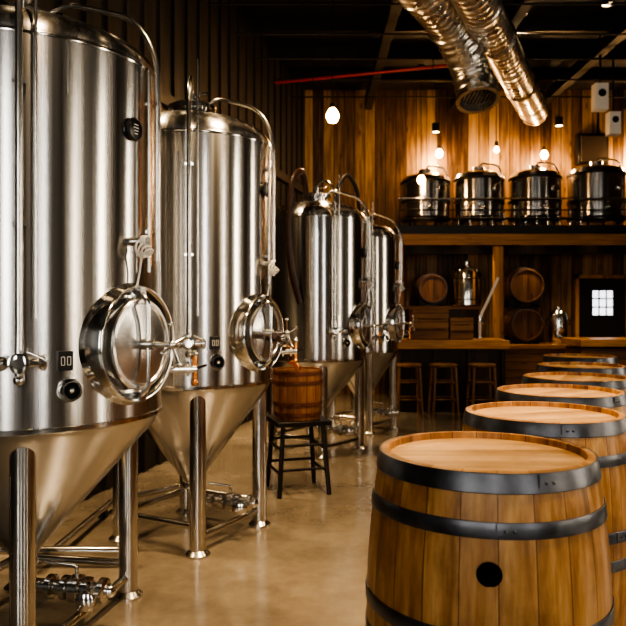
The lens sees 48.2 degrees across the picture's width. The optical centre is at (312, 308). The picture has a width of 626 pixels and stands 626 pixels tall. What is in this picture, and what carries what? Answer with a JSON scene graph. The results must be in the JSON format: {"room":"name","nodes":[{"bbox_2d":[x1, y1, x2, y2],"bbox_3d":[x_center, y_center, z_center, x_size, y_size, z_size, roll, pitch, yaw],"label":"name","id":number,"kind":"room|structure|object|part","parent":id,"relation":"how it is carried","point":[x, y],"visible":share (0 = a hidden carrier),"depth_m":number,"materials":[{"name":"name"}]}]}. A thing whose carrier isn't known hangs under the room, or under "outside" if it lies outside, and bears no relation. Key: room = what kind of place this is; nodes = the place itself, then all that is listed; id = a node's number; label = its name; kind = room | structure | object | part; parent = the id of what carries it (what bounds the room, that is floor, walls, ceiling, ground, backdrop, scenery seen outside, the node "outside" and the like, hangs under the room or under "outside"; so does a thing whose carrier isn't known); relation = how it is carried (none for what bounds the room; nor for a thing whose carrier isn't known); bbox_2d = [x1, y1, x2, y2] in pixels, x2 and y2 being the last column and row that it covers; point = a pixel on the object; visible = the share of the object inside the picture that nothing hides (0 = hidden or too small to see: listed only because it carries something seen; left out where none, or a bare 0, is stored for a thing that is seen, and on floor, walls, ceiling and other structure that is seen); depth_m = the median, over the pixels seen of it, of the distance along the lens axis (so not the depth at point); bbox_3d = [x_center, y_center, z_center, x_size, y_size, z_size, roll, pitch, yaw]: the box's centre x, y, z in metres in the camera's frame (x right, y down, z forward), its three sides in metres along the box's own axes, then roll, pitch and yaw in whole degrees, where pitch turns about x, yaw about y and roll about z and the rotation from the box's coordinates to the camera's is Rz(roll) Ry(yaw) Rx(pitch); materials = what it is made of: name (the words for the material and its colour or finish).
{"room":"processing plant","nodes":[
{"label":"processing plant","id":0,"kind":"room"},
{"bbox_2d":[0,0,304,499],"bbox_3d":[-2.018,-1.100,4.016,0.265,5.000,15.437,0,0,14],"label":"wall","id":1,"kind":"structure","parent":0,"point":[181,32],"depth_m":7.59,"materials":[{"name":"brown wood"}]},
{"bbox_2d":[0,394,463,625],"bbox_3d":[1.363,1.450,4.000,10.675,0.100,15.400,0,0,0],"label":"floor","id":2,"kind":"structure","parent":0,"point":[309,566],"depth_m":4.13,"materials":[{"name":"concrete"}]},
{"bbox_2d":[0,484,178,565],"bbox_3d":[-1.393,1.344,4.557,1.014,0.112,1.715,0,0,0],"label":"pipes","id":3,"kind":"object","parent":2,"relation":"on","point":[58,548],"visible":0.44,"depth_m":3.80,"materials":[{"name":"metal"}]},
{"bbox_2d":[0,0,206,625],"bbox_3d":[-1.173,0.009,3.022,1.350,2.782,1.233,0,0,0],"label":"tank","id":4,"kind":"object","parent":2,"relation":"on","point":[88,345],"visible":1,"depth_m":2.63,"materials":[{"name":"metal"}]},
{"bbox_3d":[-0.730,0.140,2.814,0.131,0.366,0.366,0,0,24],"label":"manway door","id":5,"kind":"part","parent":4,"relation":"part of","materials":[{"name":"metal"}]},
{"bbox_2d":[109,59,303,559],"bbox_3d":[-0.679,0.008,4.354,1.171,2.784,1.100,0,0,0],"label":"tank","id":6,"kind":"object","parent":2,"relation":"on","point":[219,264],"visible":0.8,"depth_m":3.99,"materials":[{"name":"metal"}]},
{"bbox_3d":[-0.323,0.140,4.167,0.131,0.346,0.346,0,0,28],"label":"manway door","id":7,"kind":"part","parent":6,"relation":"part of","materials":[{"name":"metal"}]},
{"bbox_2d":[271,332,292,360],"bbox_3d":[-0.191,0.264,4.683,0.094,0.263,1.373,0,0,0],"label":"valve","id":8,"kind":"object","parent":6,"relation":"attached to","point":[285,343],"visible":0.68,"depth_m":4.27,"materials":[{"name":"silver metal"}]},
{"bbox_2d":[267,414,331,498],"bbox_3d":[-0.120,1.121,5.420,0.425,0.562,0.425,0,0,-17],"label":"wooden stool","id":9,"kind":"object","parent":2,"relation":"on","point":[322,421],"visible":0.89,"depth_m":5.29,"materials":[{"name":"black wood"}]},
{"bbox_2d":[272,358,322,420],"bbox_3d":[-0.120,0.604,5.420,0.395,0.470,0.395,0,0,0],"label":"wooden bucket","id":10,"kind":"object","parent":9,"relation":"on","point":[297,390],"visible":0.97,"depth_m":5.26,"materials":[{"name":"brown wood"}]},
{"bbox_3d":[-0.120,0.860,5.420,0.420,0.040,0.420,0,0,-17],"label":"seat","id":11,"kind":"part","parent":9,"relation":"part of","materials":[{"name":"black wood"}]},
{"bbox_2d":[267,168,386,459],"bbox_3d":[0.120,0.041,6.942,1.187,2.719,1.123,0,0,0],"label":"tank","id":12,"kind":"object","parent":2,"relation":"on","point":[319,285],"visible":0.88,"depth_m":6.56,"materials":[{"name":"metal"}]},
{"bbox_3d":[0.483,0.160,6.798,0.131,0.346,0.346,0,0,24],"label":"manway door","id":13,"kind":"part","parent":12,"relation":"part of","materials":[{"name":"metal"}]},
{"bbox_2d":[328,173,416,434],"bbox_3d":[0.662,-0.067,8.136,1.063,2.934,0.871,0,0,30],"label":"tank","id":14,"kind":"object","parent":2,"relation":"on","point":[382,296],"visible":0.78,"depth_m":7.88,"materials":[{"name":"metal"}]},
{"bbox_3d":[0.955,0.160,8.031,0.131,0.336,0.336,0,0,24],"label":"manway door","id":15,"kind":"part","parent":14,"relation":"part of","materials":[{"name":"metal"}]},
{"bbox_2d":[398,246,403,307],"bbox_3d":[1.260,0.240,10.290,0.160,2.320,0.160,0,0,0],"label":"support post","id":16,"kind":"object","parent":2,"relation":"on","point":[401,301],"visible":0.09,"depth_m":10.23,"materials":[{"name":"brown wood"}]},
{"bbox_2d":[397,363,423,418],"bbox_3d":[1.240,1.056,9.120,0.360,0.691,0.360,0,0,0],"label":"bar stool","id":17,"kind":"object","parent":2,"relation":"on","point":[417,366],"visible":0.77,"depth_m":8.97,"materials":[{"name":"brown wood"}]},
{"bbox_3d":[1.240,0.730,9.120,0.360,0.040,0.360,0,0,0],"label":"seat","id":18,"kind":"part","parent":17,"relation":"part of","materials":[{"name":"brown wood"}]},
{"bbox_2d":[387,306,480,396],"bbox_3d":[1.850,0.677,10.980,1.360,1.445,0.900,0,0,0],"label":"bar cabinet","id":19,"kind":"object","parent":2,"relation":"on","point":[454,311],"visible":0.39,"depth_m":10.58,"materials":[{"name":"brown wood"}]},
{"bbox_2d":[413,273,447,305],"bbox_3d":[1.850,-0.289,11.050,0.500,0.545,0.600,0,0,0],"label":"aging cask","id":20,"kind":"object","parent":19,"relation":"on","point":[430,289],"visible":0.99,"depth_m":10.77,"materials":[{"name":"brown wood"}]},
{"bbox_2d":[451,262,481,305],"bbox_3d":[2.360,-0.386,10.750,0.460,0.680,0.460,0,0,0],"label":"tank","id":21,"kind":"object","parent":19,"relation":"on","point":[466,279],"visible":1,"depth_m":10.57,"materials":[{"name":"silver metal"}]},
{"bbox_2d":[428,363,459,418],"bbox_3d":[1.700,1.056,9.120,0.360,0.691,0.360,0,0,0],"label":"bar stool","id":22,"kind":"object","parent":2,"relation":"on","point":[435,365],"visible":1,"depth_m":8.98,"materials":[{"name":"brown wood"}]},
{"bbox_3d":[1.700,0.730,9.120,0.360,0.040,0.360,0,0,0],"label":"seat","id":23,"kind":"part","parent":22,"relation":"part of","materials":[{"name":"brown wood"}]},
{"bbox_2d":[397,338,509,411],"bbox_3d":[1.890,0.910,9.790,1.520,0.980,0.740,0,0,0],"label":"countertop","id":24,"kind":"structure","parent":2,"relation":"on","point":[461,352],"depth_m":9.52,"materials":[{"name":"brown wood"}]},
{"bbox_2d":[409,309,448,338],"bbox_3d":[1.620,0.208,9.820,0.500,0.420,0.360,0,0,0],"label":"wooden crate","id":25,"kind":"object","parent":24,"relation":"on","point":[425,328],"visible":0.86,"depth_m":9.64,"materials":[{"name":"brown wood"}]},
{"bbox_2d":[448,317,472,338],"bbox_3d":[2.050,0.268,9.820,0.320,0.300,0.360,0,0,0],"label":"wooden crate","id":26,"kind":"object","parent":24,"relation":"on","point":[465,331],"visible":0.82,"depth_m":9.64,"materials":[{"name":"brown wood"}]},
{"bbox_2d":[476,277,498,338],"bbox_3d":[2.454,-0.016,9.873,0.308,0.868,0.194,0,0,-29],"label":"tap tower","id":27,"kind":"object","parent":24,"relation":"on","point":[480,318],"visible":1,"depth_m":9.85,"materials":[{"name":"metal"}]},
{"bbox_2d":[466,363,496,406],"bbox_3d":[2.200,1.056,9.120,0.360,0.691,0.360,0,0,0],"label":"bar stool","id":28,"kind":"object","parent":2,"relation":"on","point":[474,365],"visible":0.94,"depth_m":9.02,"materials":[{"name":"brown wood"}]},
{"bbox_3d":[2.200,0.730,9.120,0.360,0.040,0.360,0,0,0],"label":"seat","id":29,"kind":"part","parent":28,"relation":"part of","materials":[{"name":"brown wood"}]},
{"bbox_2d":[365,431,614,625],"bbox_3d":[0.528,0.914,2.150,0.732,0.972,0.732,0,0,21],"label":"wooden barrel","id":30,"kind":"object","parent":2,"relation":"on","point":[468,528],"visible":1,"depth_m":1.86,"materials":[{"name":"brown wood"}]},
{"bbox_2d":[493,246,503,338],"bbox_3d":[2.720,0.240,10.290,0.160,2.320,0.160,0,0,0],"label":"support post","id":31,"kind":"object","parent":2,"relation":"on","point":[498,251],"visible":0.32,"depth_m":10.23,"materials":[{"name":"brown wood"}]},
{"bbox_2d":[505,342,570,384],"bbox_3d":[3.300,0.970,10.930,1.360,0.860,0.860,0,0,0],"label":"countertop","id":32,"kind":"structure","parent":2,"relation":"on","point":[520,359],"depth_m":10.55,"materials":[{"name":"brown wood"}]},
{"bbox_2d":[504,307,543,343],"bbox_3d":[3.280,0.264,11.000,0.560,0.602,0.600,0,0,0],"label":"aging cask","id":33,"kind":"object","parent":32,"relation":"on","point":[522,325],"visible":0.92,"depth_m":10.72,"materials":[{"name":"brown wood"}]},
{"bbox_2d":[504,267,544,307],"bbox_3d":[3.280,-0.337,11.000,0.600,0.640,0.600,0,0,0],"label":"aging cask","id":34,"kind":"object","parent":33,"relation":"on","point":[523,286],"visible":0.9,"depth_m":10.72,"materials":[{"name":"brown wood"}]},
{"bbox_2d":[546,306,569,343],"bbox_3d":[3.780,0.248,10.787,0.288,0.580,0.288,0,0,45],"label":"urn","id":35,"kind":"object","parent":32,"relation":"on","point":[557,319],"visible":0.85,"depth_m":10.69,"materials":[{"name":"metal"}]},
{"bbox_2d":[462,401,625,625],"bbox_3d":[0.970,0.914,2.950,0.732,0.972,0.732,0,0,-12],"label":"wooden barrel","id":36,"kind":"object","parent":2,"relation":"on","point":[601,430],"visible":0.32,"depth_m":2.66,"materials":[{"name":"brown wood"}]},
{"bbox_2d":[495,384,625,413],"bbox_3d":[1.310,0.914,3.720,0.732,0.972,0.732,0,0,3],"label":"wooden barrel","id":37,"kind":"object","parent":2,"relation":"on","point":[615,399],"visible":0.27,"depth_m":3.64,"materials":[{"name":"brown wood"}]},
{"bbox_2d":[521,372,625,391],"bbox_3d":[1.680,0.914,4.480,0.732,0.972,0.732,0,0,18],"label":"wooden barrel","id":38,"kind":"object","parent":2,"relation":"on","point":[612,381],"visible":0.19,"depth_m":4.47,"materials":[{"name":"brown wood"}]},
{"bbox_2d":[542,353,618,363],"bbox_3d":[2.460,0.914,6.450,0.732,0.972,0.732,0,0,6],"label":"wooden barrel","id":39,"kind":"object","parent":2,"relation":"on","point":[560,357],"visible":0.18,"depth_m":6.29,"materials":[{"name":"brown wood"}]},
{"bbox_2d":[536,362,625,375],"bbox_3d":[2.060,0.914,5.380,0.732,0.972,0.732,0,0,-24],"label":"wooden barrel","id":40,"kind":"object","parent":2,"relation":"on","point":[591,367],"visible":0.19,"depth_m":5.28,"materials":[{"name":"brown wood"}]},
{"bbox_2d":[561,337,625,365],"bbox_3d":[5.000,0.905,9.790,2.800,0.990,0.740,0,0,0],"label":"countertop","id":41,"kind":"structure","parent":2,"relation":"on","point":[615,346],"depth_m":9.52,"materials":[{"name":"brown wood"}]},
{"bbox_2d":[207,0,625,109],"bbox_3d":[2.553,-3.294,6.500,7.695,0.252,9.900,0,0,0],"label":"ceiling","id":42,"kind":"structure","parent":0,"point":[519,9],"depth_m":8.84,"materials":[{"name":"brown wood"}]},
{"bbox_2d":[326,0,338,122],"bbox_3d":[0.210,-2.794,7.500,0.144,1.612,0.144,0,0,0],"label":"pendant lamp","id":43,"kind":"object","parent":42,"relation":"hanging from","point":[332,115],"visible":1,"depth_m":7.47,"materials":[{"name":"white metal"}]},
{"bbox_3d":[0.210,-2.860,7.500,0.100,1.480,0.100,0,0,0],"label":"cord","id":44,"kind":"part","parent":43,"relation":"part of","materials":[{"name":"black metal"}]},
{"bbox_3d":[0.210,-2.074,7.500,0.144,0.173,0.144,0,0,0],"label":"bulb","id":45,"kind":"part","parent":43,"relation":"part of","materials":[{"name":"white glass"}]},
{"bbox_2d":[275,42,446,83],"bbox_3d":[0.726,-3.292,8.977,2.562,0.616,0.072,0,0,17],"label":"pipe","id":46,"kind":"object","parent":42,"relation":"hanging from","point":[433,66],"visible":0.95,"depth_m":8.97,"materials":[{"name":"red metal"}]},
{"bbox_2d":[417,64,424,183],"bbox_3d":[1.600,-2.720,10.350,0.120,1.760,0.120,0,0,0],"label":"pendant lamp","id":47,"kind":"object","parent":42,"relation":"hanging from","point":[421,179],"visible":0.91,"depth_m":10.35,"materials":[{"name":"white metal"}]},
{"bbox_3d":[1.600,-1.912,10.350,0.120,0.144,0.120,0,0,0],"label":"bulb","id":48,"kind":"part","parent":47,"relation":"part of","materials":[{"name":"white glass"}]},
{"bbox_2d":[432,82,439,132],"bbox_3d":[1.950,-3.200,11.100,0.130,0.800,0.130,0,0,0],"label":"ceiling spotlight","id":49,"kind":"object","parent":42,"relation":"hanging from","point":[436,125],"depth_m":11.09,"materials":[{"name":"black metal"}]},
{"bbox_2d":[248,17,625,81],"bbox_3d":[2.031,-3.510,6.275,8.918,0.170,8.610,0,0,0],"label":"ceiling joists","id":50,"kind":"object","parent":42,"relation":"attached to","point":[255,24],"depth_m":9.57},
{"bbox_2d":[436,83,442,157],"bbox_3d":[2.020,-3.010,11.200,0.120,1.180,0.120,0,0,0],"label":"pendant lamp","id":51,"kind":"object","parent":42,"relation":"hanging from","point":[439,153],"visible":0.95,"depth_m":11.18,"materials":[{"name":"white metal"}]},
{"bbox_3d":[2.020,-3.070,11.200,0.100,1.060,0.100,0,0,0],"label":"cord","id":52,"kind":"part","parent":51,"relation":"part of","materials":[{"name":"black metal"}]},
{"bbox_3d":[2.020,-2.492,11.200,0.120,0.144,0.120,0,0,0],"label":"bulb","id":53,"kind":"part","parent":51,"relation":"part of","materials":[{"name":"white glass"}]},
{"bbox_2d":[397,0,500,113],"bbox_3d":[0.779,-2.924,6.218,0.625,1.353,4.421,0,0,31],"label":"ventilation duct","id":54,"kind":"object","parent":42,"relation":"hanging from","point":[476,91],"visible":0.88,"depth_m":7.60,"materials":[{"name":"metal"}]},
{"bbox_2d":[494,84,499,152],"bbox_3d":[2.950,-3.055,11.250,0.100,1.090,0.100,0,0,0],"label":"pendant lamp","id":55,"kind":"object","parent":42,"relation":"hanging from","point":[496,149],"visible":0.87,"depth_m":11.24,"materials":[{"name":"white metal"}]},
{"bbox_2d":[450,0,547,125],"bbox_3d":[2.000,-3.212,7.750,0.452,0.776,6.935,0,0,25],"label":"ventilation duct","id":56,"kind":"object","parent":42,"relation":"attached to","point":[489,23],"visible":0.98,"depth_m":7.94,"materials":[{"name":"metal"}]},
{"bbox_2d":[540,83,547,158],"bbox_3d":[3.700,-3.000,11.200,0.120,1.200,0.120,0,0,0],"label":"pendant lamp","id":57,"kind":"object","parent":42,"relation":"hanging from","point":[544,154],"visible":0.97,"depth_m":11.18,"materials":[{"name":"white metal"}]},
{"bbox_3d":[3.700,-2.472,11.200,0.120,0.144,0.120,0,0,0],"label":"bulb","id":58,"kind":"part","parent":57,"relation":"part of","materials":[{"name":"white glass"}]},
{"bbox_2d":[555,95,562,126],"bbox_3d":[3.900,-3.250,11.100,0.130,0.700,0.130,0,0,0],"label":"ceiling spotlight","id":59,"kind":"object","parent":42,"relation":"hanging from","point":[558,119],"depth_m":11.07,"materials":[{"name":"black metal"}]},
{"bbox_2d":[591,35,608,111],"bbox_3d":[3.690,-3.075,8.995,0.170,1.050,0.150,0,0,0],"label":"speaker","id":60,"kind":"object","parent":42,"relation":"hanging from","point":[599,91],"visible":0.75,"depth_m":8.93},
{"bbox_3d":[3.690,-3.210,9.000,0.080,0.780,0.080,0,0,0],"label":"rod","id":61,"kind":"part","parent":60,"relation":"part of","materials":[{"name":"black metal"}]},
{"bbox_2d":[602,0,613,6],"bbox_3d":[3.200,-3.450,7.600,0.130,0.300,0.130,0,0,0],"label":"ceiling spotlight","id":62,"kind":"object","parent":42,"relation":"attached to","point":[603,1],"depth_m":7.57,"materials":[{"name":"white"}]},
{"bbox_2d":[605,48,620,135],"bbox_3d":[3.860,-2.918,8.995,0.144,1.364,0.150,0,0,0],"label":"speaker","id":63,"kind":"object","parent":42,"relation":"hanging from","point":[612,118],"visible":0.88,"depth_m":8.94},
{"bbox_3d":[3.860,-3.040,9.000,0.080,1.120,0.080,0,0,0],"label":"rod","id":64,"kind":"part","parent":63,"relation":"part of","materials":[{"name":"black metal"}]},
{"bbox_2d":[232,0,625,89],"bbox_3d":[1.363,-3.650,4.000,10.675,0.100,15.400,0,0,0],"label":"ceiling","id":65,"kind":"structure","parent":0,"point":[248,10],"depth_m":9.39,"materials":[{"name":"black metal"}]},
{"bbox_2d":[305,90,625,393],"bbox_3d":[3.100,-1.100,11.600,6.900,5.000,0.200,0,0,0],"label":"wall","id":66,"kind":"structure","parent":0,"point":[380,146],"depth_m":11.50,"materials":[{"name":"brown wood"}]},
{"bbox_2d":[392,225,625,253],"bbox_3d":[3.860,-1.035,10.825,5.280,0.370,1.350,0,0,0],"label":"mezzanine platform","id":67,"kind":"object","parent":66,"relation":"attached to","point":[416,239],"visible":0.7,"depth_m":10.20,"materials":[{"name":"brown wood"}]},
{"bbox_2d":[400,165,450,224],"bbox_3d":[1.740,-1.729,10.860,0.765,1.007,0.764,0,0,35],"label":"kettle","id":68,"kind":"object","parent":67,"relation":"on","point":[436,185],"visible":0.83,"depth_m":10.56,"materials":[{"name":"metal"}]},
{"bbox_2d":[453,163,504,224],"bbox_3d":[2.570,-1.749,10.860,0.784,1.048,0.784,0,0,34],"label":"kettle","id":69,"kind":"object","parent":67,"relation":"on","point":[479,182],"visible":0.91,"depth_m":10.54,"materials":[{"name":"metal"}]},
{"bbox_2d":[455,204,583,224],"bbox_3d":[3.050,-1.384,10.330,1.900,0.324,0.046,0,0,0],"label":"pipes","id":70,"kind":"object","parent":67,"relation":"on","point":[480,205],"visible":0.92,"depth_m":10.32,"materials":[{"name":"metal"}]},
{"bbox_2d":[508,161,561,224],"bbox_3d":[3.440,-1.759,10.860,0.804,1.068,0.804,0,0,34],"label":"kettle","id":71,"kind":"object","parent":67,"relation":"on","point":[536,181],"visible":0.85,"depth_m":10.53,"materials":[{"name":"metal"}]},
{"bbox_2d":[566,157,625,224],"bbox_3d":[4.390,-1.789,10.860,0.864,1.128,0.864,0,0,34],"label":"kettle","id":72,"kind":"object","parent":67,"relation":"on","point":[597,179],"visible":0.9,"depth_m":10.51,"materials":[{"name":"metal"}]},
{"bbox_2d":[575,112,608,165],"bbox_3d":[4.550,-2.975,11.410,0.500,1.250,0.160,0,0,0],"label":"electrical panel","id":73,"kind":"object","parent":66,"relation":"attached to","point":[589,147],"visible":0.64,"depth_m":11.33,"materials":[{"name":"black metal"}]},
{"bbox_2d":[574,275,625,336],"bbox_3d":[4.730,0.420,11.445,0.880,1.960,0.110,0,0,0],"label":"door","id":74,"kind":"structure","parent":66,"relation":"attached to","point":[585,325],"depth_m":11.44,"materials":[{"name":"black paint"}]},
{"bbox_2d":[590,289,614,316],"bbox_3d":[4.730,-0.100,11.436,0.390,0.460,0.022,0,0,0],"label":"window","id":75,"kind":"structure","parent":74,"relation":"attached to","point":[602,301],"depth_m":11.44,"materials":[{"name":"white glass"}]},
{"bbox_2d":[398,198,625,224],"bbox_3d":[3.850,-1.426,10.250,5.200,0.412,0.028,0,0,0],"label":"railing","id":76,"kind":"object","parent":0,"point":[399,209],"depth_m":10.24,"materials":[{"name":"black metal"}]}
]}

